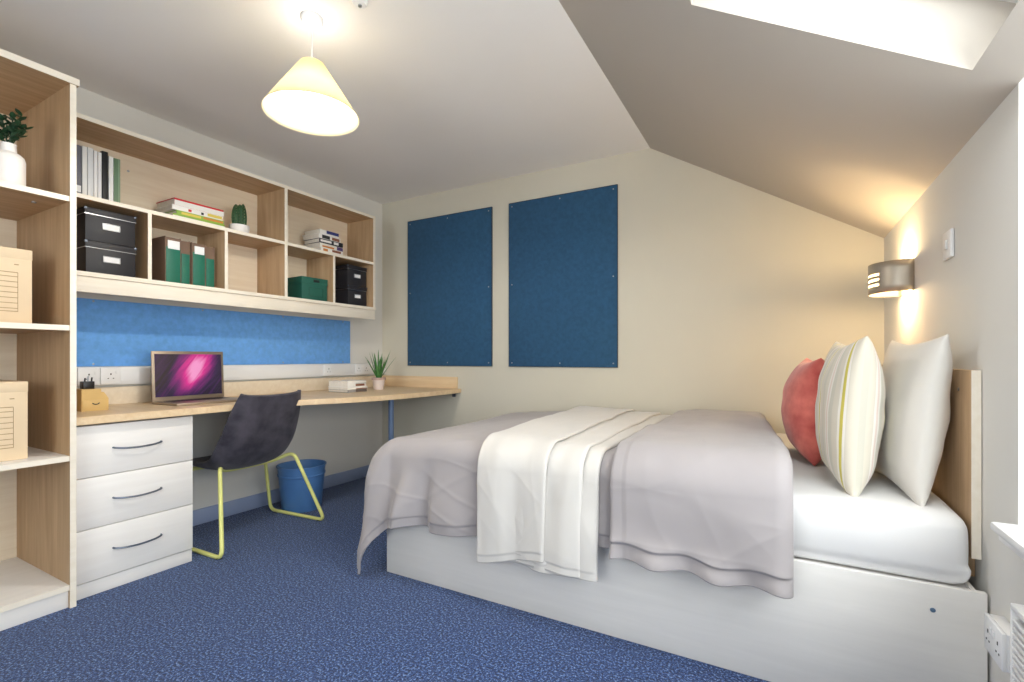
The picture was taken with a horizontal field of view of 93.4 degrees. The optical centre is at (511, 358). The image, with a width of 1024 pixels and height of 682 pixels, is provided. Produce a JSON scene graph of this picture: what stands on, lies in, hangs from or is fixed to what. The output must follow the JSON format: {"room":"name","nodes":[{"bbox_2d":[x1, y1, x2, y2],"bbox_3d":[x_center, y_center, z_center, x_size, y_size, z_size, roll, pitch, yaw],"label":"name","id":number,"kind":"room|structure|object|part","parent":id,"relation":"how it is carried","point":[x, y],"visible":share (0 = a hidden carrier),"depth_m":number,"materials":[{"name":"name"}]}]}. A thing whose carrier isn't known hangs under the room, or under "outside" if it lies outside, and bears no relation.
{"room":"student bedroom","nodes":[
{"label":"student bedroom","id":0,"kind":"room"},
{"bbox_2d":[76,87,381,509],"bbox_3d":[-2.395,-0.189,2.153,0.150,2.377,5.120,0,0,29],"label":"wall","id":1,"kind":"structure","parent":0,"point":[347,436],"depth_m":3.34,"materials":[{"name":"white paint"}]},
{"bbox_2d":[76,298,349,366],"bbox_3d":[-1.788,-0.130,3.072,0.015,0.343,1.935,0,0,29],"label":"pinboard","id":2,"kind":"object","parent":1,"relation":"attached to","point":[108,333],"visible":0.81,"depth_m":2.89,"materials":[{"name":"fabric"}]},
{"bbox_2d":[76,112,375,319],"bbox_3d":[-1.663,-0.704,2.997,0.300,0.804,1.924,0,0,29],"label":"wall shelf","id":3,"kind":"object","parent":1,"relation":"attached to","point":[253,269],"visible":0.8,"depth_m":2.91,"materials":[{"name":"brown wood"}]},
{"bbox_2d":[76,144,81,193],"bbox_3d":[-2.099,-0.871,2.283,0.171,0.248,0.040,0,0,29],"label":"binder","id":4,"kind":"object","parent":3,"relation":"on","point":[78,147],"visible":0.24,"depth_m":2.25,"materials":[{"name":"plastic"}]},
{"bbox_2d":[82,146,86,194],"bbox_3d":[-2.085,-0.872,2.310,0.170,0.250,0.018,0,0,29],"label":"binder","id":5,"kind":"object","parent":3,"relation":"on","point":[84,149],"visible":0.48,"depth_m":2.27,"materials":[{"name":"plastic"}]},
{"bbox_2d":[87,147,92,195],"bbox_3d":[-2.074,-0.873,2.329,0.170,0.252,0.022,0,0,29],"label":"binder","id":6,"kind":"object","parent":3,"relation":"on","point":[89,150],"visible":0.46,"depth_m":2.29,"materials":[{"name":"plastic"}]},
{"bbox_2d":[93,150,96,196],"bbox_3d":[-2.064,-0.870,2.346,0.170,0.246,0.014,0,0,29],"label":"book","id":7,"kind":"object","parent":3,"relation":"on","point":[94,151],"visible":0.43,"depth_m":2.30,"materials":[{"name":"paper"}]},
{"bbox_2d":[97,152,101,197],"bbox_3d":[-2.056,-0.869,2.361,0.170,0.244,0.014,0,0,29],"label":"book","id":8,"kind":"object","parent":3,"relation":"on","point":[99,155],"visible":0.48,"depth_m":2.32,"materials":[{"name":"paper"}]},
{"bbox_2d":[100,151,107,199],"bbox_3d":[-2.046,-0.875,2.379,0.170,0.256,0.022,0,0,29],"label":"binder","id":9,"kind":"object","parent":3,"relation":"on","point":[104,154],"visible":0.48,"depth_m":2.33,"materials":[{"name":"plastic"}]},
{"bbox_2d":[76,239,136,276],"bbox_3d":[-2.030,-0.473,2.380,0.236,0.155,0.207,0,0,29],"label":"storage box","id":10,"kind":"object","parent":3,"relation":"on","point":[91,256],"visible":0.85,"depth_m":2.30,"materials":[{"name":"cardboard"}]},
{"bbox_3d":[-2.031,-0.534,2.381,0.235,0.030,0.204,0,0,29],"label":"lid","id":11,"kind":"part","parent":10,"relation":"part of","materials":[{"name":"black cardboard"}]},
{"bbox_2d":[76,206,136,247],"bbox_3d":[-2.031,-0.628,2.379,0.236,0.155,0.208,0,0,29],"label":"storage box","id":12,"kind":"object","parent":10,"relation":"on","point":[92,224],"visible":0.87,"depth_m":2.30,"materials":[{"name":"cardboard"}]},
{"bbox_3d":[-2.031,-0.675,2.378,0.236,0.003,0.206,0,0,29],"label":"lid trim","id":13,"kind":"part","parent":12,"relation":"part of","materials":[{"name":"metal"}]},
{"bbox_3d":[-2.032,-0.690,2.379,0.235,0.030,0.205,0,0,29],"label":"lid","id":14,"kind":"part","parent":12,"relation":"part of","materials":[{"name":"black cardboard"}]},
{"bbox_3d":[-1.930,-0.628,2.323,0.004,0.030,0.070,0,0,29],"label":"label frame","id":15,"kind":"part","parent":12,"relation":"part of","materials":[{"name":"paper"}]},
{"bbox_3d":[-2.031,-0.519,2.380,0.236,0.003,0.205,0,0,29],"label":"lid trim","id":16,"kind":"part","parent":10,"relation":"part of","materials":[{"name":"metal"}]},
{"bbox_3d":[-1.929,-0.472,2.324,0.004,0.030,0.069,0,0,29],"label":"label frame","id":17,"kind":"part","parent":10,"relation":"part of","materials":[{"name":"paper"}]},
{"bbox_2d":[108,156,112,200],"bbox_3d":[-2.035,-0.867,2.399,0.170,0.240,0.019,0,0,29],"label":"book","id":18,"kind":"object","parent":3,"relation":"on","point":[110,159],"visible":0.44,"depth_m":2.36,"materials":[{"name":"paper"}]},
{"bbox_2d":[113,158,119,202],"bbox_3d":[-2.022,-0.866,2.421,0.171,0.238,0.026,0,0,29],"label":"book","id":19,"kind":"object","parent":3,"relation":"on","point":[116,162],"visible":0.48,"depth_m":2.38,"materials":[{"name":"paper"}]},
{"bbox_2d":[152,236,180,282],"bbox_3d":[-1.883,-0.519,2.606,0.204,0.247,0.077,0,0,29],"label":"file","id":20,"kind":"object","parent":3,"relation":"on","point":[166,251],"visible":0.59,"depth_m":2.56,"materials":[{"name":"cardboard"}]},
{"bbox_3d":[-1.850,-0.737,2.661,0.284,0.019,1.120,0,0,29],"label":"shelf","id":21,"kind":"part","parent":3,"relation":"part of","materials":[{"name":"brown wood"}]},
{"bbox_2d":[181,241,189,283],"bbox_3d":[-1.864,-0.518,2.673,0.202,0.245,0.049,0,0,29],"label":"file","id":22,"kind":"object","parent":3,"relation":"on","point":[185,246],"visible":0.34,"depth_m":2.62,"materials":[{"name":"cardboard"}]},
{"bbox_2d":[190,242,204,285],"bbox_3d":[-1.823,-0.517,2.724,0.204,0.243,0.071,0,0,29],"label":"file","id":23,"kind":"object","parent":3,"relation":"on","point":[197,251],"visible":0.44,"depth_m":2.67,"materials":[{"name":"cardboard"}]},
{"bbox_2d":[170,213,224,226],"bbox_3d":[-1.812,-0.758,2.716,0.191,0.024,0.272,0,0,29],"label":"book","id":24,"kind":"object","parent":3,"relation":"on","point":[175,214],"visible":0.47,"depth_m":2.66,"materials":[{"name":"paper"}]},
{"bbox_2d":[166,210,223,224],"bbox_3d":[-1.810,-0.782,2.726,0.186,0.022,0.250,0,0,29],"label":"book","id":25,"kind":"object","parent":24,"relation":"on","point":[173,211],"visible":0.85,"depth_m":2.66,"materials":[{"name":"paper"}]},
{"bbox_2d":[155,204,222,220],"bbox_3d":[-1.816,-0.806,2.715,0.186,0.026,0.265,0,0,29],"label":"book","id":26,"kind":"object","parent":25,"relation":"on","point":[170,207],"visible":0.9,"depth_m":2.63,"materials":[{"name":"paper"}]},
{"bbox_2d":[156,197,223,216],"bbox_3d":[-1.814,-0.837,2.722,0.191,0.036,0.260,0,0,29],"label":"book","id":27,"kind":"object","parent":26,"relation":"on","point":[176,201],"visible":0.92,"depth_m":2.65,"materials":[{"name":"paper"}]},
{"bbox_2d":[174,199,223,216],"bbox_3d":[-1.731,-0.832,2.676,0.001,0.026,0.260,0,0,29],"label":"print","id":28,"kind":"object","parent":27,"relation":"attached to","point":[180,202],"depth_m":2.67},
{"bbox_2d":[208,213,221,219],"bbox_3d":[-1.692,-0.807,2.746,0.001,0.016,0.080,0,0,29],"label":"print","id":29,"kind":"object","parent":26,"relation":"attached to","point":[213,216],"depth_m":2.74},
{"bbox_2d":[181,212,200,218],"bbox_3d":[-1.753,-0.782,2.637,0.001,0.013,0.100,0,0,29],"label":"print","id":30,"kind":"object","parent":25,"relation":"attached to","point":[182,213],"depth_m":2.64},
{"bbox_2d":[203,217,222,223],"bbox_3d":[-1.697,-0.783,2.738,0.001,0.011,0.108,0,0,29],"label":"print","id":31,"kind":"object","parent":25,"relation":"attached to","point":[204,218],"depth_m":2.74},
{"bbox_2d":[205,245,214,286],"bbox_3d":[-1.801,-0.515,2.786,0.202,0.240,0.052,0,0,29],"label":"file","id":32,"kind":"object","parent":3,"relation":"on","point":[209,251],"visible":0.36,"depth_m":2.74,"materials":[{"name":"cardboard"}]},
{"bbox_3d":[-1.791,-0.731,3.067,0.008,0.711,1.886,0,0,29],"label":"panel","id":33,"kind":"part","parent":3,"relation":"part of","materials":[{"name":"brown wood"}]},
{"bbox_3d":[-1.666,-1.096,2.998,0.294,0.020,1.924,0,0,29],"label":"panel","id":34,"kind":"part","parent":3,"relation":"part of","materials":[{"name":"brown wood"}]},
{"bbox_3d":[-1.664,-0.385,2.997,0.298,0.020,1.924,0,0,29],"label":"panel","id":35,"kind":"part","parent":3,"relation":"part of","materials":[{"name":"brown wood"}]},
{"bbox_2d":[229,204,249,232],"bbox_3d":[-1.653,-0.845,2.921,0.112,0.196,0.112,0,0,29],"label":"potted cactus","id":36,"kind":"object","parent":3,"relation":"on","point":[238,216],"visible":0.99,"depth_m":2.89,"materials":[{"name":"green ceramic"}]},
{"bbox_3d":[-1.657,-0.869,2.920,0.080,0.148,0.085,0,0,-6],"label":"stem","id":37,"kind":"part","parent":36,"relation":"part of","materials":[{"name":"green plant"}]},
{"bbox_2d":[288,276,327,300],"bbox_3d":[-1.457,-0.475,3.394,0.228,0.160,0.206,0,0,32],"label":"storage box","id":38,"kind":"object","parent":3,"relation":"on","point":[304,287],"visible":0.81,"depth_m":3.31,"materials":[{"name":"green plastic"}]},
{"bbox_3d":[-1.458,-0.532,3.394,0.226,0.047,0.206,0,0,32],"label":"lid","id":39,"kind":"part","parent":38,"relation":"part of","materials":[{"name":"green cardboard"}]},
{"bbox_2d":[315,247,342,254],"bbox_3d":[-1.361,-0.763,3.495,0.171,0.033,0.194,0,0,29],"label":"book","id":40,"kind":"object","parent":3,"relation":"on","point":[319,248],"visible":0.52,"depth_m":3.44,"materials":[{"name":"paper"}]},
{"bbox_2d":[304,242,342,251],"bbox_3d":[-1.366,-0.795,3.497,0.171,0.030,0.208,0,0,28],"label":"book","id":41,"kind":"object","parent":40,"relation":"on","point":[319,244],"visible":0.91,"depth_m":3.42,"materials":[{"name":"paper"}]},
{"bbox_2d":[304,238,342,247],"bbox_3d":[-1.363,-0.825,3.488,0.171,0.030,0.203,0,0,31],"label":"book","id":42,"kind":"object","parent":41,"relation":"on","point":[316,240],"visible":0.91,"depth_m":3.42,"materials":[{"name":"paper"}]},
{"bbox_2d":[302,233,339,242],"bbox_3d":[-1.377,-0.857,3.486,0.171,0.034,0.195,0,0,27],"label":"book","id":43,"kind":"object","parent":42,"relation":"on","point":[315,235],"visible":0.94,"depth_m":3.41,"materials":[{"name":"paper"}]},
{"bbox_2d":[305,229,338,237],"bbox_3d":[-1.377,-0.890,3.487,0.171,0.031,0.162,0,0,30],"label":"book","id":44,"kind":"object","parent":43,"relation":"on","point":[321,231],"visible":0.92,"depth_m":3.43,"materials":[{"name":"paper"}]},
{"bbox_2d":[327,231,338,236],"bbox_3d":[-1.289,-0.895,3.469,0.001,0.022,0.105,0,0,30],"label":"print","id":45,"kind":"object","parent":44,"relation":"on","point":[329,233],"depth_m":3.47},
{"bbox_3d":[-1.387,-0.737,3.494,0.284,0.019,0.746,0,0,29],"label":"shelf","id":46,"kind":"part","parent":3,"relation":"part of","materials":[{"name":"brown wood"}]},
{"bbox_2d":[335,285,366,305],"bbox_3d":[-1.278,-0.472,3.731,0.236,0.153,0.192,0,0,29],"label":"storage box","id":47,"kind":"object","parent":3,"relation":"on","point":[345,294],"visible":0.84,"depth_m":3.65,"materials":[{"name":"cardboard"}]},
{"bbox_2d":[335,264,366,287],"bbox_3d":[-1.280,-0.625,3.732,0.236,0.153,0.193,0,0,29],"label":"storage box","id":48,"kind":"object","parent":47,"relation":"on","point":[346,274],"visible":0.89,"depth_m":3.65,"materials":[{"name":"cardboard"}]},
{"bbox_3d":[-1.281,-0.686,3.732,0.235,0.030,0.190,0,0,29],"label":"lid","id":49,"kind":"part","parent":48,"relation":"part of","materials":[{"name":"black cardboard"}]},
{"bbox_3d":[-1.279,-0.532,3.732,0.235,0.030,0.189,0,0,29],"label":"lid","id":50,"kind":"part","parent":47,"relation":"part of","materials":[{"name":"cardboard"}]},
{"bbox_3d":[-1.203,-0.731,3.830,0.294,0.711,0.020,0,0,29],"label":"panel","id":51,"kind":"part","parent":3,"relation":"part of","materials":[{"name":"brown wood"}]},
{"bbox_2d":[76,363,385,385],"bbox_3d":[-1.685,0.091,3.228,0.043,0.094,2.305,0,0,29],"label":"cable trunking","id":52,"kind":"object","parent":1,"relation":"attached to","point":[129,374],"visible":0.34,"depth_m":3.21,"materials":[{"name":"white plastic"}]},
{"bbox_2d":[77,368,98,384],"bbox_3d":[-2.112,0.091,2.405,0.012,0.086,0.086,0,0,29],"label":"socket","id":53,"kind":"object","parent":52,"relation":"attached to","point":[82,373],"visible":0.9,"depth_m":2.40,"materials":[{"name":"white plastic"}]},
{"bbox_2d":[100,367,120,384],"bbox_3d":[-2.068,0.091,2.484,0.012,0.086,0.086,0,0,29],"label":"socket","id":54,"kind":"object","parent":52,"relation":"attached to","point":[112,375],"visible":1,"depth_m":2.48,"materials":[{"name":"white plastic"}]},
{"bbox_2d":[324,364,332,375],"bbox_3d":[-1.401,0.091,3.682,0.012,0.086,0.086,0,0,29],"label":"socket","id":55,"kind":"object","parent":52,"relation":"attached to","point":[328,369],"visible":1,"depth_m":3.68,"materials":[{"name":"white plastic"}]},
{"bbox_2d":[355,364,368,374],"bbox_3d":[-1.235,0.091,3.979,0.012,0.086,0.146,0,0,29],"label":"socket","id":56,"kind":"object","parent":52,"relation":"attached to","point":[360,369],"visible":1,"depth_m":3.97,"materials":[{"name":"white plastic"}]},
{"bbox_2d":[193,465,368,525],"bbox_3d":[-1.583,0.954,3.442,0.014,0.092,1.833,0,0,29],"label":"baseboard","id":57,"kind":"structure","parent":1,"relation":"attached to","point":[210,513],"depth_m":3.19,"materials":[{"name":"blue paint"}]},
{"bbox_2d":[229,223,249,232],"bbox_3d":[-1.653,-0.774,2.921,0.112,0.055,0.112,0,0,29],"label":"pot","id":58,"kind":"object","parent":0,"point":[243,227],"depth_m":2.88,"materials":[{"name":"white ceramic"}]},
{"bbox_2d":[0,0,649,203],"bbox_3d":[-1.369,-1.457,1.792,2.665,0.200,4.800,0,0,29],"label":"ceiling","id":59,"kind":"structure","parent":0,"point":[445,95],"depth_m":2.31,"materials":[{"name":"paint"}]},
{"bbox_2d":[261,10,359,135],"bbox_3d":[-0.797,-1.162,1.923,0.361,0.389,0.361,0,0,29],"label":"pendant light","id":60,"kind":"object","parent":59,"relation":"hanging from","point":[307,100],"visible":1,"depth_m":1.94,"materials":[{"name":"white plastic"}]},
{"bbox_3d":[-0.797,-1.071,1.923,0.361,0.206,0.361,0,0,29],"label":"lamp shade","id":61,"kind":"part","parent":60,"relation":"part of","materials":[{"name":"beige"}]},
{"bbox_3d":[-0.797,-1.240,1.923,0.005,0.175,0.005,0,0,7],"label":"cord","id":62,"kind":"part","parent":60,"relation":"part of","materials":[{"name":"white plastic"}]},
{"bbox_3d":[-0.797,-1.056,1.923,0.060,0.087,0.060,0,0,29],"label":"bulb","id":63,"kind":"part","parent":60,"relation":"part of","materials":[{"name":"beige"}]},
{"bbox_2d":[352,0,367,8],"bbox_3d":[-0.576,-1.344,1.827,0.060,0.026,0.060,0,0,29],"label":"smoke detector","id":64,"kind":"object","parent":59,"relation":"attached to","point":[361,4],"visible":1,"depth_m":1.82,"materials":[{"name":"white plastic"}]},
{"bbox_2d":[371,377,385,389],"bbox_3d":[-1.031,0.195,3.729,0.108,0.092,0.108,0,0,29],"label":"pot","id":65,"kind":"object","parent":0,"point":[378,382],"depth_m":3.69,"materials":[{"name":"ceramic"}]},
{"bbox_2d":[0,477,769,681],"bbox_3d":[-0.611,1.050,1.370,4.400,0.100,4.800,0,0,29],"label":"floor","id":66,"kind":"structure","parent":0,"point":[286,599],"depth_m":1.79,"materials":[{"name":"blue carpet"}]},
{"bbox_2d":[0,48,79,630],"bbox_3d":[-2.194,-0.062,1.747,0.588,2.124,0.786,0,0,29],"label":"bookcase","id":67,"kind":"object","parent":66,"relation":"on","point":[38,491],"visible":0.96,"depth_m":2.01,"materials":[{"name":"brown wood"}]},
{"bbox_3d":[-2.448,-0.084,1.884,0.010,2.028,0.738,0,0,29],"label":"panel","id":68,"kind":"part","parent":67,"relation":"part of","materials":[{"name":"brown wood"}]},
{"bbox_2d":[0,380,27,461],"bbox_3d":[-2.108,0.240,1.824,0.332,0.300,0.319,0,0,30],"label":"storage box","id":69,"kind":"object","parent":67,"relation":"on","point":[13,394],"visible":1,"depth_m":1.85,"materials":[{"name":"beige cardboard"}]},
{"bbox_3d":[-2.109,0.111,1.824,0.331,0.040,0.319,0,0,30],"label":"lid","id":70,"kind":"part","parent":69,"relation":"part of","materials":[{"name":"beige cardboard"}]},
{"bbox_2d":[0,246,31,322],"bbox_3d":[-2.107,-0.278,1.826,0.332,0.290,0.326,0,0,27],"label":"storage box","id":71,"kind":"object","parent":67,"relation":"on","point":[15,264],"visible":0.91,"depth_m":1.85,"materials":[{"name":"beige cardboard"}]},
{"bbox_3d":[-2.107,-0.403,1.827,0.331,0.040,0.326,0,0,27],"label":"lid","id":72,"kind":"part","parent":71,"relation":"part of","materials":[{"name":"beige cardboard"}]},
{"bbox_2d":[0,108,32,185],"bbox_3d":[-1.932,-0.803,1.855,0.118,0.309,0.099,0,0,-22],"label":"vase","id":73,"kind":"object","parent":67,"relation":"on","point":[12,165],"visible":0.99,"depth_m":1.84,"materials":[{"name":"white ceramic"}]},
{"bbox_3d":[-2.197,0.918,1.744,0.564,0.021,0.738,0,0,29],"label":"shelf","id":74,"kind":"part","parent":67,"relation":"part of","materials":[{"name":"brown wood"}]},
{"bbox_3d":[-2.197,0.402,1.744,0.564,0.021,0.738,0,0,29],"label":"shelf","id":75,"kind":"part","parent":67,"relation":"part of","materials":[{"name":"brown wood"}]},
{"bbox_3d":[-2.197,-0.121,1.744,0.564,0.021,0.738,0,0,29],"label":"shelf","id":76,"kind":"part","parent":67,"relation":"part of","materials":[{"name":"brown wood"}]},
{"bbox_3d":[-2.197,-0.637,1.744,0.564,0.021,0.738,0,0,29],"label":"shelf","id":77,"kind":"part","parent":67,"relation":"part of","materials":[{"name":"brown wood"}]},
{"bbox_3d":[-2.195,-1.111,1.747,0.586,0.026,0.786,0,0,29],"label":"panel","id":78,"kind":"part","parent":67,"relation":"part of","materials":[{"name":"brown wood"}]},
{"bbox_3d":[-2.015,-0.049,2.076,0.578,2.098,0.020,0,0,29],"label":"panel","id":79,"kind":"part","parent":67,"relation":"part of","materials":[{"name":"brown wood"}]},
{"bbox_2d":[76,415,192,600],"bbox_3d":[-1.891,0.642,2.289,0.539,0.716,0.458,0,0,29],"label":"drawer unit","id":80,"kind":"object","parent":66,"relation":"on","point":[134,479],"visible":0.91,"depth_m":2.14,"materials":[{"name":"white laminate"},{"name":"grey metal"}]},
{"bbox_3d":[-1.689,0.826,2.176,0.019,0.216,0.456,0,0,29],"label":"drawer","id":81,"kind":"part","parent":80,"relation":"part of","materials":[{"name":"white wood"}]},
{"bbox_3d":[-1.689,0.609,2.176,0.019,0.213,0.456,0,0,29],"label":"drawer","id":82,"kind":"part","parent":80,"relation":"part of","materials":[{"name":"white wood"}]},
{"bbox_3d":[-1.689,0.392,2.176,0.019,0.215,0.456,0,0,29],"label":"drawer","id":83,"kind":"part","parent":80,"relation":"part of","materials":[{"name":"white wood"}]},
{"bbox_3d":[-1.671,0.608,2.162,0.031,0.017,0.192,0,0,29],"label":"handle","id":84,"kind":"part","parent":80,"relation":"part of","materials":[{"name":"grey metal"}]},
{"bbox_3d":[-1.671,0.826,2.162,0.031,0.017,0.192,0,0,29],"label":"handle","id":85,"kind":"part","parent":80,"relation":"part of","materials":[{"name":"grey metal"}]},
{"bbox_3d":[-1.671,0.391,2.162,0.031,0.017,0.192,0,0,29],"label":"handle","id":86,"kind":"part","parent":80,"relation":"part of","materials":[{"name":"grey metal"}]},
{"bbox_2d":[191,390,323,559],"bbox_3d":[-1.519,0.592,2.778,0.554,0.817,0.654,0,0,27],"label":"desk chair","id":87,"kind":"object","parent":66,"relation":"on","point":[258,429],"visible":0.87,"depth_m":2.60,"materials":[{"name":"grey fabric"}]},
{"bbox_3d":[-1.507,0.787,2.772,0.484,0.425,0.654,0,0,27],"label":"sled frame","id":88,"kind":"part","parent":87,"relation":"part of","materials":[{"name":"yellow metal"}]},
{"bbox_2d":[76,375,460,440],"bbox_3d":[-1.328,0.575,3.028,0.860,0.850,2.308,0,0,29],"label":"desk","id":89,"kind":"object","parent":66,"relation":"on","point":[126,403],"visible":0.69,"depth_m":3.11,"materials":[{"name":"brown wood"}]},
{"bbox_2d":[76,388,108,411],"bbox_3d":[-1.977,0.192,2.250,0.157,0.100,0.100,0,0,29],"label":"desk organizer","id":90,"kind":"object","parent":89,"relation":"on","point":[94,399],"visible":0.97,"depth_m":2.20,"materials":[{"name":"yellow wood"}]},
{"bbox_2d":[80,381,94,388],"bbox_3d":[-1.960,0.124,2.225,0.040,0.034,0.042,0,0,29],"label":"pot","id":91,"kind":"object","parent":90,"relation":"on","point":[88,384],"visible":0.98,"depth_m":2.21,"materials":[{"name":"black plastic"}]},
{"bbox_3d":[-1.913,0.212,2.215,0.003,0.042,0.095,0,0,29],"label":"drawer","id":92,"kind":"part","parent":90,"relation":"part of","materials":[{"name":"yellow wood"}]},
{"bbox_2d":[151,351,237,405],"bbox_3d":[-1.701,0.102,2.642,0.263,0.280,0.375,0,0,29],"label":"laptop","id":93,"kind":"object","parent":89,"relation":"on","point":[178,378],"visible":1,"depth_m":2.67,"materials":[{"name":"brown metal"}]},
{"bbox_2d":[328,389,366,392],"bbox_3d":[-1.188,0.232,3.487,0.201,0.020,0.175,0,0,29],"label":"book","id":94,"kind":"object","parent":89,"relation":"on","point":[330,390],"visible":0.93,"depth_m":3.42,"materials":[{"name":"paper"}]},
{"bbox_2d":[329,386,367,389],"bbox_3d":[-1.185,0.212,3.483,0.201,0.018,0.186,0,0,29],"label":"book","id":95,"kind":"object","parent":94,"relation":"on","point":[359,387],"visible":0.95,"depth_m":3.41,"materials":[{"name":"paper"}]},
{"bbox_2d":[328,380,365,386],"bbox_3d":[-1.191,0.182,3.486,0.196,0.042,0.175,0,0,28],"label":"book","id":96,"kind":"object","parent":95,"relation":"on","point":[333,383],"visible":1,"depth_m":3.43,"materials":[{"name":"paper"}]},
{"bbox_2d":[365,350,392,389],"bbox_3d":[-1.030,0.086,3.714,0.191,0.311,0.231,0,0,29],"label":"aloe","id":97,"kind":"object","parent":89,"relation":"on","point":[378,381],"visible":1,"depth_m":3.70,"materials":[{"name":"plant"}]},
{"bbox_3d":[-0.929,0.637,3.706,0.080,0.725,0.080,0,0,29],"label":"leg","id":98,"kind":"part","parent":89,"relation":"part of","materials":[{"name":"blue metal"}]},
{"bbox_2d":[276,459,326,512],"bbox_3d":[-1.407,0.854,3.228,0.310,0.292,0.310,0,0,29],"label":"wastebasket","id":99,"kind":"object","parent":66,"relation":"on","point":[295,496],"visible":0.91,"depth_m":3.12,"materials":[{"name":"blue plastic"}]},
{"bbox_2d":[387,525,987,681],"bbox_3d":[0.674,0.805,2.386,2.081,0.389,1.455,0,0,29],"label":"bed base","id":100,"kind":"object","parent":66,"relation":"on","point":[841,623],"visible":0.43,"depth_m":1.50,"materials":[{"name":"white wood"}]},
{"bbox_2d":[776,433,970,583],"bbox_3d":[0.688,0.513,2.372,1.994,0.194,1.427,0,0,29],"label":"mattress","id":101,"kind":"object","parent":100,"relation":"on","point":[882,529],"visible":0.18,"depth_m":1.39,"materials":[{"name":"white fabric"}]},
{"bbox_2d":[357,409,793,598],"bbox_3d":[0.398,0.634,2.431,1.752,0.711,1.522,0,0,29],"label":"duvet","id":102,"kind":"object","parent":101,"relation":"on","point":[706,494],"visible":0.8,"depth_m":1.59,"materials":[{"name":"grey fabric"}]},
{"bbox_2d":[477,406,669,581],"bbox_3d":[0.385,0.552,2.436,0.591,0.498,1.502,0,0,29],"label":"throw blanket","id":103,"kind":"object","parent":102,"relation":"on","point":[538,479],"visible":1,"depth_m":1.81,"materials":[{"name":"beige fabric"}]},
{"bbox_2d":[781,358,824,465],"bbox_3d":[1.271,0.208,2.051,0.236,0.418,0.411,0,0,40],"label":"cushion","id":104,"kind":"object","parent":101,"relation":"on","point":[800,389],"visible":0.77,"depth_m":1.91,"materials":[{"name":"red fabric"}]},
{"bbox_2d":[815,336,885,496],"bbox_3d":[1.174,0.182,1.683,0.184,0.499,0.521,0,0,24],"label":"cushion","id":105,"kind":"object","parent":101,"relation":"on","point":[851,393],"visible":0.99,"depth_m":1.49,"materials":[{"name":"fabric"}]},
{"bbox_2d":[874,334,952,506],"bbox_3d":[1.298,0.182,1.582,0.155,0.497,0.500,0,0,24],"label":"cushion","id":106,"kind":"object","parent":101,"relation":"on","point":[918,377],"visible":0.79,"depth_m":1.41,"materials":[{"name":"white fabric"}]},
{"bbox_3d":[1.568,0.805,1.901,0.012,0.389,1.432,0,0,29],"label":"panel","id":107,"kind":"part","parent":100,"relation":"part of","materials":[{"name":"wood"}]},
{"bbox_2d":[382,148,883,445],"bbox_3d":[0.440,-0.229,3.453,3.740,2.457,0.150,0,0,29],"label":"wall","id":108,"kind":"structure","parent":0,"point":[726,286],"depth_m":3.03,"materials":[{"name":"paint"}]},
{"bbox_2d":[408,207,492,365],"bbox_3d":[-0.518,-0.547,3.891,0.836,1.221,0.015,0,0,29],"label":"pinboard","id":109,"kind":"object","parent":108,"relation":"attached to","point":[450,256],"visible":1,"depth_m":3.86,"materials":[{"name":"blue fabric"}]},
{"bbox_2d":[509,184,617,367],"bbox_3d":[0.341,-0.547,3.413,0.831,1.221,0.015,0,0,29],"label":"pinboard","id":110,"kind":"object","parent":108,"relation":"attached to","point":[563,248],"visible":1,"depth_m":3.38,"materials":[{"name":"blue fabric"}]},
{"bbox_2d":[559,0,1023,237],"bbox_3d":[0.343,-1.095,0.756,1.334,0.935,4.656,0,0,29],"label":"ceiling","id":111,"kind":"structure","parent":0,"point":[845,111],"depth_m":1.60,"materials":[{"name":"paint"}]},
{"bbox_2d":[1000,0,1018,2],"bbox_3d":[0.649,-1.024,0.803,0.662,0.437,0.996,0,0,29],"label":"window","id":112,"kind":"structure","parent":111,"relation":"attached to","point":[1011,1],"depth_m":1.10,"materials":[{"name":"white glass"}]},
{"bbox_2d":[884,77,1023,681],"bbox_3d":[0.916,0.126,0.412,0.250,1.748,4.900,0,0,29],"label":"wall","id":113,"kind":"structure","parent":0,"point":[975,296],"depth_m":1.26,"materials":[{"name":"white paint"}]},
{"bbox_2d":[868,258,913,296],"bbox_3d":[1.627,-0.341,2.088,0.136,0.129,0.246,0,0,29],"label":"wall light","id":114,"kind":"object","parent":113,"relation":"attached to","point":[892,278],"visible":1,"depth_m":2.00,"materials":[{"name":"silver metal"}]},
{"bbox_3d":[1.685,-0.341,2.056,0.005,0.127,0.238,0,0,29],"label":"plate","id":115,"kind":"part","parent":114,"relation":"part of","materials":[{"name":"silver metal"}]},
{"bbox_2d":[881,365,980,576],"bbox_3d":[1.584,0.321,1.896,0.022,0.575,1.357,0,0,29],"label":"headboard","id":116,"kind":"object","parent":113,"relation":"attached to","point":[957,482],"visible":0.36,"depth_m":1.35,"materials":[{"name":"brown wood"}]},
{"bbox_2d":[943,228,953,260],"bbox_3d":[1.393,-0.362,1.543,0.015,0.088,0.086,0,0,29],"label":"light switch","id":117,"kind":"object","parent":113,"relation":"attached to","point":[948,237],"visible":1,"depth_m":1.52,"materials":[{"name":"white plastic"}]},
{"bbox_2d":[984,613,1009,672],"bbox_3d":[1.148,0.666,1.128,0.040,0.086,0.108,0,0,29],"label":"socket","id":118,"kind":"object","parent":113,"relation":"attached to","point":[996,627],"visible":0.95,"depth_m":1.12,"materials":[{"name":"white plastic"}]},
{"bbox_2d":[990,522,1023,559],"bbox_3d":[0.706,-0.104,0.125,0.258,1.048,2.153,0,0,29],"label":"windowsill","id":119,"kind":"structure","parent":113,"relation":"in","point":[1011,535],"depth_m":1.05,"materials":[{"name":"white paint"}]},
{"bbox_2d":[1010,603,1023,681],"bbox_3d":[0.775,0.742,0.497,0.077,0.517,1.008,0,0,29],"label":"radiator","id":120,"kind":"object","parent":113,"relation":"attached to","point":[1016,610],"visible":1,"depth_m":0.93,"materials":[{"name":"white metal"}]}
]}

